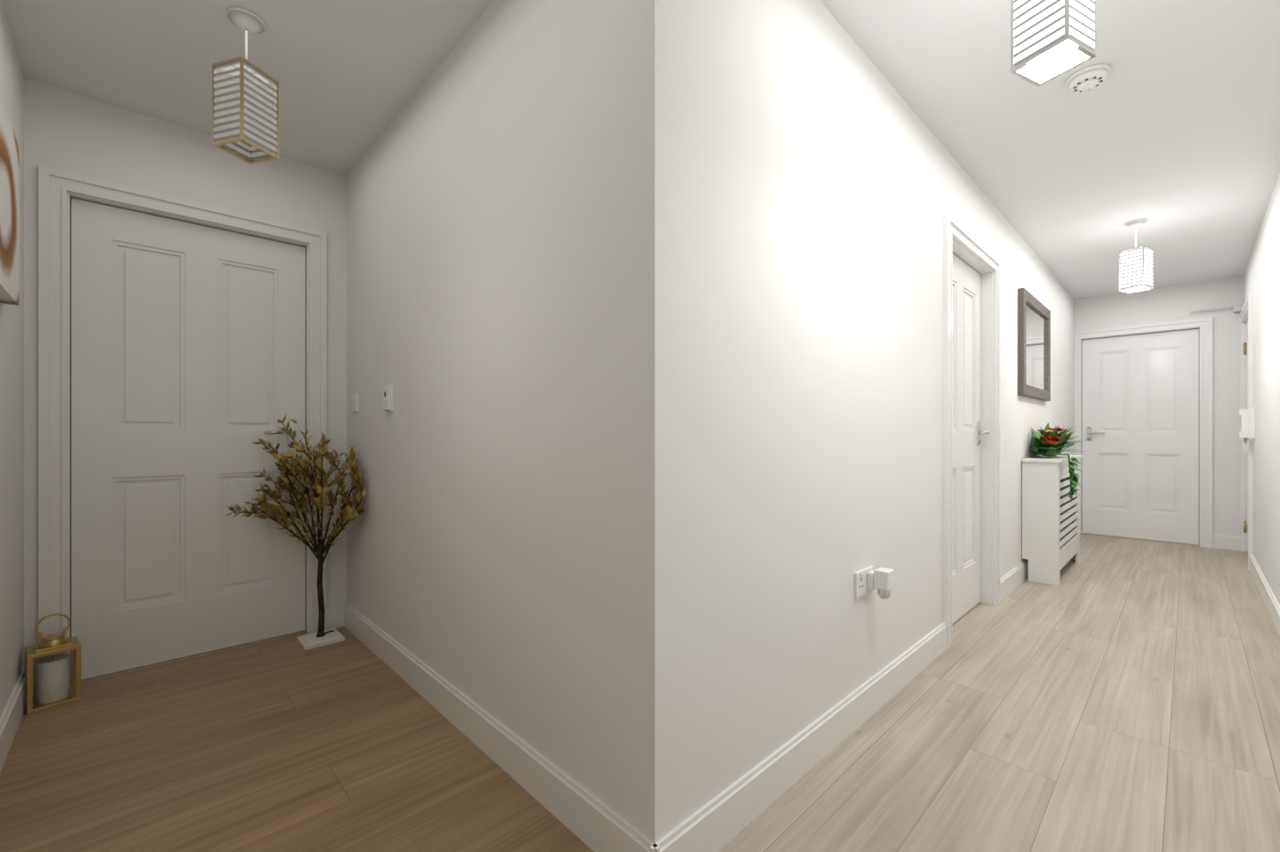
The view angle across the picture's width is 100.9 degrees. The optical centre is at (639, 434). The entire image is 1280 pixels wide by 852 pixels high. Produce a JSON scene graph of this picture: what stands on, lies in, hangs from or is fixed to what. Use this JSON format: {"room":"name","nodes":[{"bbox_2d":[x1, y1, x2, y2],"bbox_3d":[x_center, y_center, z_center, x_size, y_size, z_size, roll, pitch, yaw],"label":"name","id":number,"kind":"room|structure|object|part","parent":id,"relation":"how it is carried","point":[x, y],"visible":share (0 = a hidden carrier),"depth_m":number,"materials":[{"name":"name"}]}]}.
{"room":"home hallway","nodes":[
{"label":"home hallway","id":0,"kind":"room"},
{"bbox_2d":[0,0,23,717],"bbox_3d":[-1.189,-0.180,0.695,0.150,2.400,3.610,0,0,-44],"label":"wall","id":1,"kind":"structure","parent":0,"point":[11,75],"depth_m":1.83,"materials":[{"name":"white paint"}]},
{"bbox_2d":[0,98,19,305],"bbox_3d":[-1.763,-0.680,1.426,0.036,0.520,0.800,0,0,-44],"label":"wall art","id":2,"kind":"object","parent":1,"relation":"attached to","point":[9,147],"visible":1,"depth_m":1.59,"materials":[{"name":"white"}]},
{"bbox_2d":[0,666,26,773],"bbox_3d":[-1.181,0.960,0.806,0.016,0.120,3.460,0,0,-44],"label":"baseboard","id":3,"kind":"structure","parent":1,"relation":"attached to","point":[11,717],"depth_m":1.76,"materials":[{"name":"white wood"}]},
{"bbox_2d":[23,77,346,666],"bbox_3d":[-2.031,-0.180,2.493,1.430,2.400,0.150,0,0,-44],"label":"wall","id":4,"kind":"structure","parent":0,"point":[66,131],"depth_m":2.33,"materials":[{"name":"white paint"}]},
{"bbox_2d":[38,164,326,682],"bbox_3d":[-2.044,-0.015,2.463,0.992,2.071,0.176,0,0,-44],"label":"door","id":5,"kind":"structure","parent":4,"relation":"in","point":[176,335],"depth_m":2.36,"materials":[{"name":"white wood"}]},
{"bbox_2d":[326,602,345,629],"bbox_3d":[-1.974,0.960,2.433,1.130,0.120,0.016,0,0,-44],"label":"baseboard","id":6,"kind":"structure","parent":4,"relation":"attached to","point":[335,613],"depth_m":2.78,"materials":[{"name":"white wood"}]},
{"bbox_2d":[346,0,610,808],"bbox_3d":[-0.768,-0.180,2.103,0.150,2.400,2.165,0,0,-44],"label":"wall","id":7,"kind":"structure","parent":0,"point":[478,220],"depth_m":1.65,"materials":[{"name":"white paint"}]},
{"bbox_2d":[351,394,358,411],"bbox_3d":[-1.467,-0.160,2.711,0.015,0.086,0.086,0,0,-44],"label":"light switch","id":8,"kind":"object","parent":7,"relation":"attached to","point":[354,398],"visible":1,"depth_m":2.69,"materials":[{"name":"white plastic"}]},
{"bbox_2d":[382,384,393,411],"bbox_3d":[-1.122,-0.160,2.348,0.022,0.115,0.085,0,0,-44],"label":"wall thermostat","id":9,"kind":"object","parent":7,"relation":"attached to","point":[387,390],"visible":1,"depth_m":2.32,"materials":[{"name":"white plastic"}]},
{"bbox_2d":[343,602,660,851],"bbox_3d":[-0.770,0.960,1.986,0.016,0.120,2.331,0,0,-44],"label":"baseboard","id":10,"kind":"structure","parent":7,"relation":"attached to","point":[595,824],"depth_m":1.57,"materials":[{"name":"white wood"}]},
{"bbox_2d":[0,533,1279,851],"bbox_3d":[1.443,1.070,3.332,7.600,0.100,3.760,0,0,-44],"label":"floor","id":11,"kind":"structure","parent":0,"point":[1130,703],"depth_m":1.69,"materials":[{"name":"laminate"}]},
{"bbox_2d":[24,613,81,714],"bbox_3d":[-2.235,0.852,2.013,0.136,0.337,0.136,0,0,38],"label":"candle lantern","id":12,"kind":"object","parent":11,"relation":"on","point":[52,666],"visible":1,"depth_m":1.98,"materials":[{"name":"gold metal"}]},
{"bbox_2d":[224,414,366,650],"bbox_3d":[-1.597,0.460,2.458,0.511,1.121,0.444,0,0,-44],"label":"tree","id":13,"kind":"object","parent":11,"relation":"on","point":[349,511],"visible":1,"depth_m":2.58,"materials":[{"name":"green plant"}]},
{"bbox_2d":[1021,455,1083,586],"bbox_3d":[3.110,0.595,3.965,1.040,0.850,0.220,0,0,-44],"label":"radiator cover","id":14,"kind":"object","parent":11,"relation":"on","point":[1050,519],"visible":0.98,"depth_m":3.65,"materials":[{"name":"white wood"}]},
{"bbox_2d":[1028,422,1087,500],"bbox_3d":[3.099,0.176,3.866,0.853,0.541,0.344,0,0,-44],"label":"flower arrangement","id":15,"kind":"object","parent":14,"relation":"on","point":[1049,442],"visible":1,"depth_m":3.74,"materials":[{"name":"green plant"}]},
{"bbox_2d":[0,0,1279,299],"bbox_3d":[1.443,-1.430,3.332,7.600,0.100,3.760,0,0,-44],"label":"ceiling","id":16,"kind":"structure","parent":0,"point":[1181,134],"depth_m":2.12,"materials":[{"name":"white paint"}]},
{"bbox_2d":[212,5,279,164],"bbox_3d":[-1.306,-1.158,1.754,0.129,0.444,0.129,0,0,16],"label":"pendant lamp","id":17,"kind":"object","parent":16,"relation":"hanging from","point":[245,98],"visible":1,"depth_m":1.71,"materials":[{"name":"white plastic"}]},
{"bbox_3d":[-1.306,-1.067,1.754,0.129,0.262,0.129,0,0,16],"label":"shade frame","id":18,"kind":"part","parent":17,"relation":"part of","materials":[{"name":"gold metal"}]},
{"bbox_2d":[1010,0,1096,86],"bbox_3d":[1.044,-1.158,1.338,0.129,0.444,0.129,0,0,-26],"label":"pendant lamp","id":19,"kind":"object","parent":16,"relation":"hanging from","point":[1050,38],"visible":1,"depth_m":1.32,"materials":[{"name":"white plastic"}]},
{"bbox_2d":[1066,63,1110,93],"bbox_3d":[1.722,-1.359,2.032,0.132,0.042,0.132,0,0,-44],"label":"smoke detector","id":20,"kind":"object","parent":16,"relation":"attached to","point":[1089,78],"visible":1,"depth_m":2.01,"materials":[{"name":"white plastic"}]},
{"bbox_2d":[1118,218,1153,293],"bbox_3d":[3.220,-1.158,3.432,0.129,0.444,0.129,0,0,-26],"label":"pendant lamp","id":21,"kind":"object","parent":16,"relation":"hanging from","point":[1136,264],"visible":1,"depth_m":3.40,"materials":[{"name":"white plastic"}]},
{"bbox_3d":[3.220,-1.067,3.432,0.129,0.262,0.129,0,0,-26],"label":"shade frame","id":22,"kind":"part","parent":21,"relation":"part of","materials":[{"name":"silver metal"}]},
{"bbox_2d":[610,0,1075,842],"bbox_3d":[2.204,-0.180,3.356,6.170,2.400,0.150,0,0,-44],"label":"wall","id":23,"kind":"structure","parent":0,"point":[778,206],"depth_m":1.47,"materials":[{"name":"white paint"}]},
{"bbox_2d":[650,559,1027,851],"bbox_3d":[2.256,0.960,3.291,6.186,0.120,0.016,0,0,-44],"label":"baseboard","id":24,"kind":"structure","parent":23,"relation":"attached to","point":[709,829],"depth_m":1.56,"materials":[{"name":"white wood"}]},
{"bbox_2d":[853,565,874,597],"bbox_3d":[0.809,0.530,1.900,0.146,0.086,0.014,0,0,-44],"label":"wall socket","id":25,"kind":"object","parent":23,"relation":"attached to","point":[860,589],"visible":0.67,"depth_m":1.87,"materials":[{"name":"white plastic"}]},
{"bbox_2d":[866,566,894,599],"bbox_3d":[0.863,0.534,1.896,0.060,0.103,0.076,0,0,-44],"label":"plug-in air freshener","id":26,"kind":"object","parent":25,"relation":"attached to","point":[881,579],"visible":1,"depth_m":1.87,"materials":[{"name":"white plastic"}]},
{"bbox_2d":[943,213,1000,649],"bbox_3d":[1.765,-0.015,2.918,0.992,2.071,0.172,0,0,-44],"label":"door","id":27,"kind":"structure","parent":23,"relation":"in","point":[971,272],"depth_m":3.05,"materials":[{"name":"white wood"}]},
{"bbox_2d":[1017,288,1050,401],"bbox_3d":[2.963,-0.635,3.958,1.000,0.730,0.035,0,0,-44],"label":"wall mirror","id":28,"kind":"object","parent":23,"relation":"attached to","point":[1033,317],"visible":1,"depth_m":3.88,"materials":[{"name":"grey wood"}]},
{"bbox_2d":[1075,276,1243,536],"bbox_3d":[4.878,-0.180,5.135,0.150,2.400,1.295,0,0,-44],"label":"wall","id":29,"kind":"structure","parent":0,"point":[1171,304],"depth_m":4.72,"materials":[{"name":"white paint"}]},
{"bbox_2d":[1074,317,1212,547],"bbox_3d":[4.844,-0.015,5.147,0.182,2.071,0.992,0,0,-44],"label":"door","id":30,"kind":"structure","parent":29,"relation":"in","point":[1144,392],"depth_m":5.08,"materials":[{"name":"white wood"}]},
{"bbox_2d":[1212,534,1240,551],"bbox_3d":[5.203,0.960,4.677,0.016,0.120,0.184,0,0,-44],"label":"baseboard","id":31,"kind":"structure","parent":29,"relation":"attached to","point":[1219,541],"depth_m":4.68,"materials":[{"name":"white wood"}]},
{"bbox_2d":[1243,171,1279,605],"bbox_3d":[2.641,-0.180,1.979,7.450,2.400,0.150,0,0,-44],"label":"wall","id":32,"kind":"structure","parent":0,"point":[1262,274],"depth_m":3.20,"materials":[{"name":"white paint"}]},
{"bbox_2d":[1239,293,1252,570],"bbox_3d":[4.973,-0.015,4.257,0.992,2.071,0.200,0,0,-44],"label":"door","id":33,"kind":"structure","parent":32,"relation":"in","point":[1246,313],"depth_m":4.49,"materials":[{"name":"white wood"}]},
{"bbox_2d":[1190,303,1244,312],"bbox_3d":[5.136,-1.100,4.707,0.060,0.060,0.320,0,0,-44],"label":"door closer","id":34,"kind":"object","parent":33,"relation":"attached to","point":[1237,308],"depth_m":4.63,"materials":[{"name":"silver metal"}]},
{"bbox_2d":[1238,407,1255,449],"bbox_3d":[4.455,-0.036,3.879,0.090,0.307,0.072,0,0,-44],"label":"handset","id":35,"kind":"object","parent":32,"relation":"attached to","point":[1248,415],"visible":1,"depth_m":3.88,"materials":[{"name":"white plastic"}]},
{"bbox_2d":[1249,554,1279,638],"bbox_3d":[2.291,0.960,1.758,6.339,0.120,0.016,0,0,-44],"label":"baseboard","id":36,"kind":"structure","parent":32,"relation":"attached to","point":[1270,601],"depth_m":3.12,"materials":[{"name":"white wood"}]}
]}

